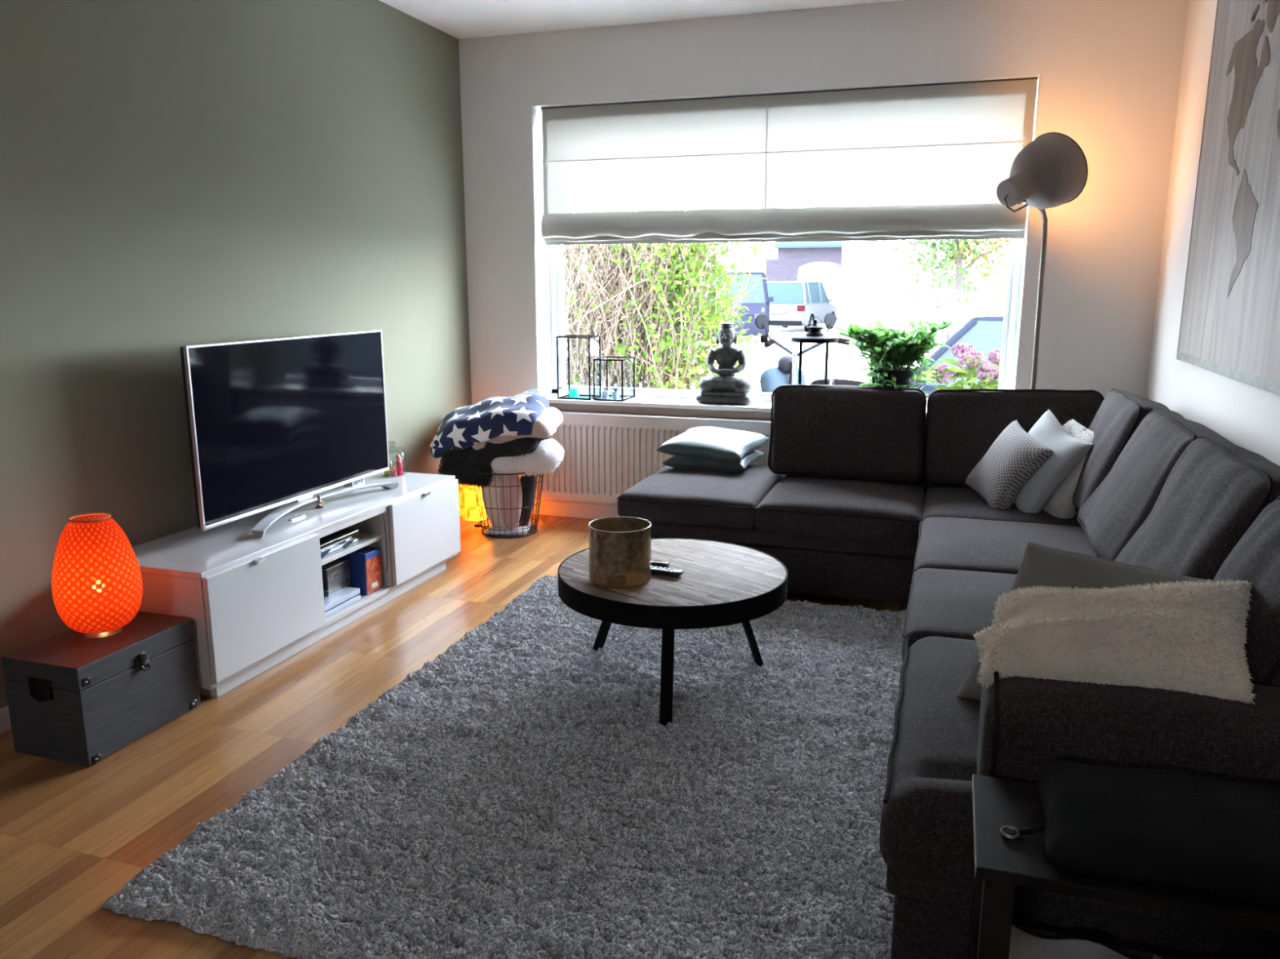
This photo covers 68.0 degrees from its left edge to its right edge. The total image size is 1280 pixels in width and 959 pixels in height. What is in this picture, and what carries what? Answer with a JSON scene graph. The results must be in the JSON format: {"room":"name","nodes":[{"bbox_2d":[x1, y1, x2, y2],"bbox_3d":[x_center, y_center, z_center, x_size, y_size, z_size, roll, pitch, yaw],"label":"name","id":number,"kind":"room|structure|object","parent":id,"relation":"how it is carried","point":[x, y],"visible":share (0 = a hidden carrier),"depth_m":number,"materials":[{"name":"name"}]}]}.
{"room":"living room","nodes":[
{"label":"living room","id":0,"kind":"room"},
{"bbox_2d":[0,0,471,709],"bbox_3d":[-2.311,-0.240,1.530,0.200,2.666,8.705,4,12,18],"label":"wall","id":1,"kind":"structure","parent":0,"point":[175,175],"depth_m":3.31,"materials":[{"name":"green paint"}]},
{"bbox_2d":[0,506,462,734],"bbox_3d":[-2.227,0.932,1.683,0.014,0.070,8.188,4,12,18],"label":"baseboard","id":2,"kind":"structure","parent":1,"relation":"attached to","point":[5,721],"depth_m":2.77,"materials":[{"name":"white paint"}]},
{"bbox_2d":[0,514,907,958],"bbox_3d":[-0.617,1.141,1.145,3.829,0.120,8.505,4,12,18],"label":"floor","id":3,"kind":"structure","parent":0,"point":[73,836],"depth_m":2.59,"materials":[{"name":"brown wood"}]},
{"bbox_2d":[0,611,200,766],"bbox_3d":[-1.552,0.596,2.767,0.291,0.283,0.428,4,12,18],"label":"trunk","id":4,"kind":"object","parent":3,"relation":"on","point":[74,698],"visible":0.99,"depth_m":2.63,"materials":[{"name":"grey wood"}]},
{"bbox_2d":[51,512,142,639],"bbox_3d":[-1.566,0.277,2.733,0.226,0.352,0.226,-5,13,-24],"label":"table lamp","id":5,"kind":"object","parent":4,"relation":"on","point":[97,585],"visible":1,"depth_m":2.65,"materials":[{"name":"orange"}]},
{"bbox_2d":[132,471,460,697],"bbox_3d":[-1.281,0.329,3.707,0.471,0.426,1.567,4,12,18],"label":"tv cabinet","id":6,"kind":"object","parent":3,"relation":"on","point":[253,603],"visible":0.82,"depth_m":3.28,"materials":[{"name":"white paint"}]},
{"bbox_2d":[179,329,398,537],"bbox_3d":[-1.269,-0.212,3.629,0.214,0.662,1.116,4,12,18],"label":"television","id":7,"kind":"object","parent":6,"relation":"on","point":[272,423],"visible":1,"depth_m":3.51,"materials":[{"name":"black plastic"}]},
{"bbox_2d":[288,515,305,520],"bbox_3d":[-1.281,0.143,3.539,0.018,0.005,0.075,4,12,18],"label":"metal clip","id":8,"kind":"object","parent":6,"relation":"on","point":[300,516],"visible":1,"depth_m":3.53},
{"bbox_2d":[315,494,324,508],"bbox_3d":[-1.255,0.085,3.707,0.034,0.051,0.038,4,12,18],"label":"figurine","id":9,"kind":"object","parent":6,"relation":"on","point":[319,501],"visible":1,"depth_m":3.70,"materials":[{"name":"brown ceramic"}]},
{"bbox_2d":[321,558,351,595],"bbox_3d":[-1.237,0.399,3.720,0.136,0.150,0.150,4,12,18],"label":"case","id":10,"kind":"object","parent":6,"relation":"on","point":[335,573],"visible":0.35,"depth_m":3.68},
{"bbox_2d":[324,586,360,617],"bbox_3d":[-1.275,0.467,3.642,0.280,0.046,0.275,4,12,18],"label":"game console","id":11,"kind":"object","parent":6,"relation":"on","point":[335,602],"visible":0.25,"depth_m":3.63,"materials":[{"name":"grey plastic"}]},
{"bbox_2d":[323,589,328,596],"bbox_3d":[-1.235,0.433,3.565,0.074,0.048,0.140,4,12,18],"label":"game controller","id":12,"kind":"object","parent":11,"relation":"on","point":[326,593],"visible":0.03,"depth_m":3.60,"materials":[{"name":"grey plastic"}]},
{"bbox_2d":[320,533,382,565],"bbox_3d":[-1.262,0.268,3.691,0.300,0.016,0.462,4,12,18],"label":"shelf","id":13,"kind":"object","parent":6,"relation":"attached to","point":[365,539],"depth_m":3.73,"materials":[{"name":"white paint"}]},
{"bbox_2d":[343,478,364,488],"bbox_3d":[-1.237,0.007,4.100,0.046,0.044,0.090,4,12,18],"label":"box","id":14,"kind":"object","parent":6,"relation":"on","point":[361,482],"visible":0.45,"depth_m":4.08,"materials":[{"name":"white"}]},
{"bbox_2d":[354,478,363,484],"bbox_3d":[-1.215,0.007,4.093,0.001,0.024,0.066,4,12,18],"label":"print","id":15,"kind":"object","parent":14,"relation":"attached to","point":[360,482],"depth_m":4.10},
{"bbox_2d":[339,546,382,595],"bbox_3d":[-1.134,0.366,3.836,0.137,0.173,0.117,4,12,18],"label":"book","id":16,"kind":"object","parent":6,"relation":"in","point":[366,572],"visible":0.78,"depth_m":3.78,"materials":[{"name":"blue"}]},
{"bbox_2d":[382,512,387,572],"bbox_3d":[-1.031,0.252,3.837,0.006,0.256,0.014,4,12,18],"label":"cable","id":17,"kind":"object","parent":6,"relation":"hanging from","point":[383,513],"visible":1,"depth_m":3.84,"materials":[{"name":"black plastic"}]},
{"bbox_2d":[386,440,407,475],"bbox_3d":[-1.127,-0.098,4.321,0.120,0.157,0.120,4,12,18],"label":"candy jar","id":18,"kind":"object","parent":6,"relation":"on","point":[390,451],"visible":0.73,"depth_m":4.31,"materials":[{"name":"clear glass"}]},
{"bbox_2d":[382,469,391,476],"bbox_3d":[-1.154,-0.028,4.317,0.038,0.051,0.028,4,12,18],"label":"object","id":19,"kind":"object","parent":18,"relation":"in","point":[385,473],"visible":0.73,"depth_m":4.31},
{"bbox_2d":[390,469,396,476],"bbox_3d":[-1.120,-0.028,4.314,0.032,0.042,0.030,-4,13,-20],"label":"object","id":20,"kind":"object","parent":18,"relation":"in","point":[393,472],"visible":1,"depth_m":4.30,"materials":[{"name":"pink"}]},
{"bbox_2d":[395,453,402,461],"bbox_3d":[-1.101,-0.098,4.334,0.027,0.034,0.025,3,12,12],"label":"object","id":21,"kind":"object","parent":18,"relation":"in","point":[398,456],"visible":1,"depth_m":4.32,"materials":[{"name":"pink plastic"}]},
{"bbox_2d":[395,466,403,475],"bbox_3d":[-1.102,-0.036,4.349,0.031,0.049,0.039,0,12,1],"label":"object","id":22,"kind":"object","parent":18,"relation":"in","point":[398,473],"visible":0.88,"depth_m":4.34,"materials":[{"name":"plastic"}]},
{"bbox_2d":[396,460,402,471],"bbox_3d":[-1.100,-0.067,4.339,0.025,0.050,0.034,1,12,4],"label":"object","id":23,"kind":"object","parent":18,"relation":"in","point":[399,464],"visible":1,"depth_m":4.33,"materials":[{"name":"plastic"}]},
{"bbox_2d":[457,483,489,527],"bbox_3d":[-0.880,0.064,5.186,0.205,0.341,0.317,-9,15,-36],"label":"globe lamp","id":24,"kind":"object","parent":3,"relation":"on","point":[467,498],"visible":0.47,"depth_m":5.17,"materials":[{"name":"yellow glass"}]},
{"bbox_2d":[101,574,906,958],"bbox_3d":[0.004,0.700,2.843,1.681,0.048,2.386,4,12,18],"label":"rug","id":25,"kind":"object","parent":3,"relation":"on","point":[522,792],"visible":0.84,"depth_m":2.30,"materials":[{"name":"carpet"}]},
{"bbox_2d":[557,537,787,725],"bbox_3d":[0.104,0.467,3.093,0.736,0.370,0.736,4,12,18],"label":"coffee table","id":26,"kind":"object","parent":25,"relation":"on","point":[721,584],"visible":0.9,"depth_m":2.84,"materials":[{"name":"brown wood"}]},
{"bbox_2d":[588,516,651,589],"bbox_3d":[-0.061,0.223,2.912,0.192,0.179,0.192,4,12,18],"label":"vase","id":27,"kind":"object","parent":26,"relation":"on","point":[616,544],"visible":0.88,"depth_m":2.84,"materials":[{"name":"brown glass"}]},
{"bbox_2d":[640,560,669,568],"bbox_3d":[0.029,0.272,3.056,0.130,0.023,0.034,5,13,22],"label":"remote control","id":28,"kind":"object","parent":26,"relation":"on","point":[654,562],"visible":0.36,"depth_m":3.03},
{"bbox_2d":[635,564,683,577],"bbox_3d":[0.052,0.287,3.000,0.170,0.017,0.045,6,13,26],"label":"remote control","id":29,"kind":"object","parent":26,"relation":"on","point":[660,571],"visible":0.73,"depth_m":2.97,"materials":[{"name":"black plastic"}]},
{"bbox_2d":[474,472,543,537],"bbox_3d":[-0.691,0.103,4.980,0.388,0.346,0.388,4,12,18],"label":"wire basket","id":30,"kind":"object","parent":3,"relation":"on","point":[533,529],"visible":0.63,"depth_m":4.88,"materials":[{"name":"black metal"}]},
{"bbox_2d":[438,449,495,489],"bbox_3d":[-0.877,-0.069,4.871,0.311,0.256,0.166,1,12,5],"label":"blanket","id":31,"kind":"object","parent":30,"relation":"on","point":[468,475],"visible":0.57,"depth_m":4.82,"materials":[{"name":"black fabric"}]},
{"bbox_2d":[457,436,548,467],"bbox_3d":[-0.736,-0.153,4.899,0.514,0.297,0.322,2,12,12],"label":"blanket","id":32,"kind":"object","parent":30,"relation":"on","point":[527,446],"visible":0.41,"depth_m":4.75,"materials":[{"name":"black fabric"}]},
{"bbox_2d":[471,408,563,451],"bbox_3d":[-0.623,-0.250,4.867,0.419,0.216,0.306,3,12,13],"label":"folded blanket","id":33,"kind":"object","parent":32,"relation":"on","point":[547,424],"visible":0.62,"depth_m":4.74,"materials":[{"name":"white fabric"}]},
{"bbox_2d":[430,390,549,458],"bbox_3d":[-0.779,-0.283,4.886,0.601,0.338,0.331,3,12,13],"label":"blanket","id":34,"kind":"object","parent":33,"relation":"on","point":[493,416],"visible":0.96,"depth_m":4.77,"materials":[{"name":"blue fabric"}]},
{"bbox_2d":[486,520,531,535],"bbox_3d":[-0.690,0.254,5.011,0.218,0.034,0.218,0,12,1],"label":"folded towel","id":35,"kind":"object","parent":30,"relation":"in","point":[525,531],"visible":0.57,"depth_m":4.91,"materials":[{"name":"white fabric"}]},
{"bbox_2d":[481,472,504,528],"bbox_3d":[-0.758,0.102,4.924,0.124,0.305,0.124,4,12,18],"label":"rolled blanket","id":36,"kind":"object","parent":35,"relation":"on","point":[495,514],"visible":0.55,"depth_m":4.88,"materials":[{"name":"grey fabric"}]},
{"bbox_2d":[499,475,522,529],"bbox_3d":[-0.662,0.108,4.895,0.114,0.305,0.118,4,12,18],"label":"rolled blanket","id":37,"kind":"object","parent":35,"relation":"on","point":[513,514],"visible":0.85,"depth_m":4.85,"materials":[{"name":"beige fabric"}]},
{"bbox_2d":[490,438,564,476],"bbox_3d":[-0.576,-0.110,4.865,0.387,0.200,0.247,2,12,11],"label":"rolled blanket","id":38,"kind":"object","parent":37,"relation":"on","point":[549,454],"visible":0.71,"depth_m":4.77,"materials":[{"name":"white fabric"}]},
{"bbox_2d":[518,473,535,526],"bbox_3d":[-0.593,0.091,4.975,0.099,0.305,0.092,4,12,18],"label":"rolled blanket","id":39,"kind":"object","parent":35,"relation":"on","point":[525,503],"visible":0.67,"depth_m":4.93,"materials":[{"name":"black fabric"}]},
{"bbox_2d":[617,383,1279,958],"bbox_3d":[0.722,0.216,3.096,2.174,0.896,3.082,4,12,18],"label":"sofa","id":40,"kind":"object","parent":3,"relation":"on","point":[862,493],"visible":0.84,"depth_m":2.41,"materials":[{"name":"grey fabric"}]},
{"bbox_2d":[617,464,786,529],"bbox_3d":[0.314,0.048,4.347,0.608,0.141,0.846,4,12,18],"label":"seat cushion","id":41,"kind":"object","parent":40,"relation":"on","point":[670,498],"depth_m":4.02,"materials":[{"name":"grey fabric"}]},
{"bbox_2d":[662,449,764,471],"bbox_3d":[0.359,-0.103,4.587,0.402,0.102,0.379,4,13,21],"label":"throw cushion","id":42,"kind":"object","parent":40,"relation":"on","point":[677,461],"visible":0.64,"depth_m":4.45,"materials":[{"name":"grey fabric"}]},
{"bbox_2d":[655,426,768,462],"bbox_3d":[0.355,-0.166,4.572,0.432,0.138,0.400,6,13,26],"label":"throw cushion","id":43,"kind":"object","parent":42,"relation":"on","point":[700,442],"visible":0.98,"depth_m":4.46,"materials":[{"name":"grey fabric"}]},
{"bbox_2d":[755,476,924,544],"bbox_3d":[0.868,0.111,4.034,0.658,0.154,0.616,4,12,18],"label":"seat cushion","id":44,"kind":"object","parent":40,"relation":"on","point":[827,511],"depth_m":3.81,"materials":[{"name":"grey fabric"}]},
{"bbox_2d":[768,386,927,481],"bbox_3d":[0.941,-0.214,4.297,0.681,0.428,0.315,4,12,18],"label":"cushion","id":45,"kind":"object","parent":40,"relation":"on","point":[875,433],"depth_m":4.17,"materials":[{"name":"black fabric"}]},
{"bbox_2d":[901,568,1015,665],"bbox_3d":[1.101,0.406,2.612,0.706,0.156,0.639,4,12,18],"label":"seat cushion","id":46,"kind":"object","parent":40,"relation":"on","point":[948,603],"depth_m":2.61,"materials":[{"name":"grey fabric"}]},
{"bbox_2d":[921,486,1083,527],"bbox_3d":[1.496,0.155,3.837,0.688,0.149,0.610,4,12,18],"label":"seat cushion","id":47,"kind":"object","parent":40,"relation":"on","point":[963,503],"depth_m":3.69,"materials":[{"name":"grey fabric"}]},
{"bbox_2d":[964,420,1053,509],"bbox_3d":[1.462,-0.046,3.778,0.200,0.352,0.368,-1,12,-5],"label":"throw cushion","id":48,"kind":"object","parent":40,"relation":"on","point":[1002,473],"visible":0.92,"depth_m":3.70,"materials":[{"name":"grey fabric"}]},
{"bbox_2d":[912,516,1105,573],"bbox_3d":[1.306,0.278,3.228,0.706,0.158,0.710,4,12,18],"label":"seat cushion","id":49,"kind":"object","parent":40,"relation":"on","point":[944,543],"depth_m":3.21,"materials":[{"name":"grey fabric"}]},
{"bbox_2d":[925,389,1101,487],"bbox_3d":[1.604,-0.178,4.099,0.712,0.440,0.308,4,12,18],"label":"cushion","id":50,"kind":"object","parent":40,"relation":"on","point":[962,425],"depth_m":4.03,"materials":[{"name":"black fabric"}]},
{"bbox_2d":[1013,409,1095,514],"bbox_3d":[1.564,-0.053,3.716,0.215,0.410,0.408,-1,12,-6],"label":"throw cushion","id":51,"kind":"object","parent":40,"relation":"on","point":[1068,448],"visible":0.52,"depth_m":3.61,"materials":[{"name":"grey fabric"}]},
{"bbox_2d":[1042,418,1097,518],"bbox_3d":[1.647,-0.022,3.671,0.219,0.397,0.371,-1,12,-7],"label":"throw cushion","id":52,"kind":"object","parent":40,"relation":"on","point":[1060,505],"visible":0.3,"depth_m":3.57,"materials":[{"name":"grey fabric"}]},
{"bbox_2d":[956,541,1202,700],"bbox_3d":[0.916,0.339,1.898,0.515,0.398,0.139,5,13,23],"label":"throw cushion","id":53,"kind":"object","parent":40,"relation":"on","point":[1041,565],"visible":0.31,"depth_m":1.90,"materials":[{"name":"grey fabric"}]},
{"bbox_2d":[880,637,1279,951],"bbox_3d":[0.891,0.564,1.929,0.727,0.204,0.881,4,12,18],"label":"armrest","id":54,"kind":"object","parent":40,"relation":"on","point":[927,830],"depth_m":1.63,"materials":[{"name":"grey fabric"}]},
{"bbox_2d":[973,577,1254,705],"bbox_3d":[0.857,0.286,1.719,0.475,0.202,0.355,5,13,22],"label":"throw cushion","id":55,"kind":"object","parent":40,"relation":"on","point":[1187,638],"visible":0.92,"depth_m":1.61,"materials":[{"name":"beige fabric"}]},
{"bbox_2d":[1072,390,1188,512],"bbox_3d":[1.812,-0.082,3.569,0.336,0.458,0.663,4,12,18],"label":"cushion","id":56,"kind":"object","parent":40,"relation":"on","point":[1118,414],"depth_m":3.39,"materials":[{"name":"grey fabric"}]},
{"bbox_2d":[1080,410,1235,562],"bbox_3d":[1.606,0.041,2.938,0.374,0.452,0.670,4,12,18],"label":"cushion","id":57,"kind":"object","parent":40,"relation":"on","point":[1157,441],"depth_m":2.84,"materials":[{"name":"grey fabric"}]},
{"bbox_2d":[1110,439,1279,579],"bbox_3d":[1.392,0.169,2.306,0.366,0.458,0.664,4,12,18],"label":"cushion","id":58,"kind":"object","parent":40,"relation":"on","point":[1214,495],"depth_m":2.19,"materials":[{"name":"grey fabric"}]},
{"bbox_2d":[1218,496,1279,686],"bbox_3d":[1.235,0.284,1.791,0.342,0.452,0.433,4,12,18],"label":"cushion","id":59,"kind":"object","parent":40,"relation":"on","point":[1255,560],"depth_m":1.72,"materials":[{"name":"grey fabric"}]},
{"bbox_2d":[996,132,1088,388],"bbox_3d":[1.735,-0.518,4.157,0.306,1.900,0.551,10,16,41],"label":"floor lamp","id":60,"kind":"object","parent":3,"relation":"on","point":[1051,171],"visible":0.89,"depth_m":3.88,"materials":[{"name":"beige metal"}]},
{"bbox_2d":[967,774,1279,958],"bbox_3d":[0.835,0.775,1.378,0.694,0.499,0.267,4,12,18],"label":"side table","id":61,"kind":"object","parent":3,"relation":"on","point":[1002,864],"visible":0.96,"depth_m":1.32,"materials":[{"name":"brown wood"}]},
{"bbox_2d":[973,938,977,958],"bbox_3d":[0.837,0.802,1.386,0.660,0.015,0.250,4,12,18],"label":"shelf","id":62,"kind":"object","parent":61,"relation":"attached to","point":[975,940],"depth_m":1.54,"materials":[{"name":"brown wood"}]},
{"bbox_2d":[999,764,1279,908],"bbox_3d":[0.853,0.496,1.308,0.668,0.084,0.240,4,12,18],"label":"bag","id":63,"kind":"object","parent":61,"relation":"on","point":[1204,835],"visible":1,"depth_m":1.29,"materials":[{"name":"black fabric"}]},
{"bbox_3d":[0.701,0.777,1.439,0.308,0.011,0.217,4,12,18],"label":"magazine","id":64,"kind":"object","parent":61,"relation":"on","visible":0},
{"bbox_2d":[1012,924,1175,958],"bbox_3d":[0.714,0.769,1.421,0.296,0.012,0.219,4,12,18],"label":"magazine","id":65,"kind":"object","parent":64,"relation":"on","point":[1127,953],"visible":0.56,"depth_m":1.52,"materials":[{"name":"white paper"}]},
{"bbox_2d":[1008,925,1130,958],"bbox_3d":[0.637,0.752,1.415,0.215,0.023,0.198,5,13,22],"label":"folded paper","id":66,"kind":"object","parent":65,"relation":"on","point":[1023,945],"visible":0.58,"depth_m":1.48,"materials":[{"name":"white paper"}]},
{"bbox_2d":[1152,953,1161,958],"bbox_3d":[0.812,0.759,1.364,0.130,0.029,0.190,6,13,28],"label":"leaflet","id":67,"kind":"object","parent":65,"relation":"on","point":[1155,957],"visible":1,"depth_m":1.47,"materials":[{"name":"black paper"}]},
{"bbox_2d":[379,0,901,39],"bbox_3d":[-0.586,-1.503,0.692,3.829,0.150,8.705,4,12,18],"label":"ceiling","id":68,"kind":"structure","parent":0,"point":[460,19],"depth_m":4.50,"materials":[{"name":"paint"}]},
{"bbox_2d":[458,0,1188,479],"bbox_3d":[0.710,-0.795,4.887,3.429,2.946,0.365,4,12,18],"label":"wall","id":69,"kind":"structure","parent":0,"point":[1110,70],"depth_m":4.40,"materials":[{"name":"white paint"}]},
{"bbox_2d":[531,497,619,519],"bbox_3d":[0.670,0.219,4.976,3.429,0.125,0.016,4,12,18],"label":"baseboard","id":70,"kind":"structure","parent":69,"relation":"attached to","point":[548,506],"depth_m":5.30,"materials":[{"name":"white paint"}]},
{"bbox_2d":[555,334,600,399],"bbox_3d":[-0.334,-0.616,5.190,0.193,0.337,0.167,4,12,18],"label":"glass box","id":71,"kind":"object","parent":69,"relation":"on","point":[567,336],"visible":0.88,"depth_m":5.16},
{"bbox_2d":[568,386,579,397],"bbox_3d":[-0.361,-0.478,5.200,0.054,0.055,0.054,4,12,18],"label":"candle","id":72,"kind":"object","parent":71,"relation":"in","point":[573,392],"visible":1,"depth_m":5.18,"materials":[{"name":"teal wax"}]},
{"bbox_2d":[593,355,635,401],"bbox_3d":[-0.139,-0.550,5.157,0.167,0.222,0.207,4,12,18],"label":"glass box","id":73,"kind":"object","parent":69,"relation":"on","point":[622,395],"visible":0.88,"depth_m":5.10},
{"bbox_2d":[600,386,608,399],"bbox_3d":[-0.189,-0.472,5.123,0.047,0.073,0.047,4,12,18],"label":"candle","id":74,"kind":"object","parent":73,"relation":"in","point":[605,393],"visible":1,"depth_m":5.11,"materials":[{"name":"white wax"}]},
{"bbox_2d":[611,386,620,399],"bbox_3d":[-0.130,-0.465,5.105,0.047,0.068,0.047,4,12,18],"label":"candle","id":75,"kind":"object","parent":73,"relation":"in","point":[615,394],"visible":1,"depth_m":5.09,"materials":[{"name":"white wax"}]},
{"bbox_2d":[534,410,770,502],"bbox_3d":[0.467,-0.079,4.929,2.228,0.477,0.114,4,12,18],"label":"radiator","id":76,"kind":"object","parent":69,"relation":"attached to","point":[606,455],"visible":0.25,"depth_m":5.06,"materials":[{"name":"metal"}]},
{"bbox_2d":[560,410,770,422],"bbox_3d":[0.465,-0.082,4.920,2.220,0.467,0.072,4,12,18],"label":"grille","id":77,"kind":"object","parent":76,"relation":"attached to","point":[568,416],"depth_m":4.99,"materials":[{"name":"metal"}]},
{"bbox_2d":[696,322,754,404],"bbox_3d":[0.449,-0.606,4.946,0.290,0.420,0.163,4,12,18],"label":"statue","id":78,"kind":"object","parent":69,"relation":"on","point":[725,388],"visible":1,"depth_m":4.91,"materials":[{"name":"stone"}]},
{"bbox_2d":[549,238,1024,401],"bbox_3d":[0.674,-1.157,4.939,2.470,1.560,0.070,4,12,18],"label":"window","id":79,"kind":"structure","parent":69,"relation":"attached to","point":[1014,267],"depth_m":5.22,"materials":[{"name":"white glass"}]},
{"bbox_2d":[541,76,1037,244],"bbox_3d":[0.632,-1.539,4.691,2.423,0.706,0.067,4,12,18],"label":"blind","id":80,"kind":"object","parent":69,"relation":"attached to","point":[919,162],"visible":0.98,"depth_m":4.65,"materials":[{"name":"beige fabric"}]},
{"bbox_2d":[791,315,838,386],"bbox_3d":[0.882,-0.599,4.816,0.236,0.456,0.236,4,12,18],"label":"glass lantern","id":81,"kind":"object","parent":69,"relation":"on","point":[814,335],"visible":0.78,"depth_m":4.75,"materials":[{"name":"black metal"}]},
{"bbox_2d":[834,315,952,390],"bbox_3d":[1.232,-0.571,4.674,0.563,0.459,0.294,4,12,18],"label":"potted plant","id":82,"kind":"object","parent":69,"relation":"on","point":[887,350],"visible":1,"depth_m":4.62,"materials":[{"name":"green plant"}]},
{"bbox_2d":[1146,0,1279,464],"bbox_3d":[1.139,-0.010,0.426,0.200,2.666,8.705,4,12,18],"label":"wall","id":83,"kind":"structure","parent":0,"point":[1246,415],"depth_m":3.74,"materials":[{"name":"white paint"}]},
{"bbox_2d":[1176,0,1279,395],"bbox_3d":[1.743,-0.921,2.511,0.030,1.359,2.114,4,12,18],"label":"canvas","id":84,"kind":"object","parent":83,"relation":"attached to","point":[1229,327],"visible":1,"depth_m":2.96,"materials":[{"name":"grey fabric"}]},
{"label":"outside","id":85,"kind":"structure","parent":0,"visible":0},
{"bbox_2d":[565,315,939,392],"bbox_3d":[14.773,-7.501,44.607,120.000,0.200,84.895,4,12,18],"label":"street","id":86,"kind":"structure","parent":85,"point":[847,364],"depth_m":21.25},
{"bbox_2d":[563,208,768,390],"bbox_3d":[-0.426,-1.498,7.357,2.833,3.225,3.036,6,13,27],"label":"hedge","id":87,"kind":"object","parent":86,"relation":"on","point":[652,327],"visible":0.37,"depth_m":6.76,"materials":[{"name":"green plant"}]},
{"bbox_2d":[702,271,773,342],"bbox_3d":[2.874,-5.074,27.658,2.020,1.950,4.420,2,12,8],"label":"van","id":88,"kind":"object","parent":86,"relation":"on","point":[759,291],"visible":0.38,"depth_m":26.61,"materials":[{"name":"paint"}]},
{"bbox_2d":[767,297,773,302],"bbox_3d":[3.652,-5.056,26.579,0.180,0.130,0.100,2,12,8],"label":"mirror","id":89,"kind":"object","parent":88,"relation":"on","point":[769,299],"depth_m":26.53,"materials":[{"name":"paint"}]},
{"bbox_2d":[664,240,842,324],"bbox_3d":[4.922,-8.670,38.811,7.650,4.450,3.350,4,12,18],"label":"block","id":90,"kind":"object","parent":86,"relation":"on","point":[810,261],"visible":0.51,"depth_m":37.05,"materials":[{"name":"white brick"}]},
{"bbox_2d":[766,280,838,332],"bbox_3d":[5.488,-6.091,33.214,2.070,1.680,4.320,6,13,26],"label":"car","id":91,"kind":"object","parent":86,"relation":"on","point":[795,303],"visible":0.66,"depth_m":31.44,"materials":[{"name":"paint"}]},
{"bbox_2d":[796,305,804,311],"bbox_3d":[5.272,-5.609,31.040,0.240,0.180,0.110,6,13,26],"label":"tail light","id":92,"kind":"object","parent":91,"relation":"attached to","point":[799,308],"depth_m":30.99,"materials":[{"name":"red plastic"}]},
{"bbox_2d":[755,312,871,392],"bbox_3d":[1.296,-0.472,6.898,0.743,1.435,1.560,-5,13,-23],"label":"moped","id":93,"kind":"object","parent":86,"relation":"on","point":[771,378],"visible":0.2,"depth_m":7.15,"materials":[{"name":"metal"}]},
{"bbox_2d":[755,314,770,339],"bbox_3d":[0.908,-1.103,6.940,0.140,0.218,0.036,-5,13,-23],"label":"mirror","id":94,"kind":"object","parent":93,"relation":"attached to","point":[762,320],"depth_m":6.92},
{"bbox_2d":[823,312,836,335],"bbox_3d":[1.430,-1.150,7.166,0.140,0.218,0.036,-5,13,-23],"label":"mirror","id":95,"kind":"object","parent":93,"relation":"attached to","point":[830,319],"depth_m":7.15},
{"bbox_2d":[838,205,940,337],"bbox_3d":[8.399,-8.993,30.787,2.800,8.350,6.800,4,12,18],"label":"house","id":96,"kind":"structure","parent":86,"relation":"on","point":[868,273],"depth_m":28.54,"materials":[{"name":"stone"}]},
{"bbox_2d":[879,238,1009,338],"bbox_3d":[4.432,-2.878,12.974,2.512,3.634,2.977,4,13,20],"label":"street tree","id":97,"kind":"object","parent":86,"relation":"on","point":[962,246],"visible":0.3,"depth_m":12.91,"materials":[{"name":"green plant"}]},
{"bbox_2d":[946,327,961,339],"bbox_3d":[8.800,-3.252,20.543,4.120,1.420,1.920,4,12,18],"label":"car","id":98,"kind":"object","parent":86,"relation":"on","point":[959,328],"visible":0.04,"depth_m":20.68,"materials":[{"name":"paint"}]},
{"bbox_2d":[915,342,1001,395],"bbox_3d":[1.891,-0.137,5.535,0.658,1.297,0.548,4,12,18],"label":"flowering shrub","id":99,"kind":"object","parent":86,"relation":"on","point":[988,380],"visible":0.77,"depth_m":5.40,"materials":[{"name":"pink plant"}]},
{"bbox_2d":[913,315,1004,398],"bbox_3d":[3.615,-0.735,8.395,1.920,1.440,4.170,-8,14,-34],"label":"car","id":100,"kind":"object","parent":86,"relation":"on","point":[984,334],"visible":0.02,"depth_m":8.18,"materials":[{"name":"paint"}]},
{"bbox_2d":[935,238,1008,346],"bbox_3d":[11.410,-7.838,25.724,5.950,8.150,6.800,4,12,18],"label":"house","id":101,"kind":"structure","parent":86,"relation":"on","point":[985,304],"depth_m":24.10,"materials":[{"name":"stone"}]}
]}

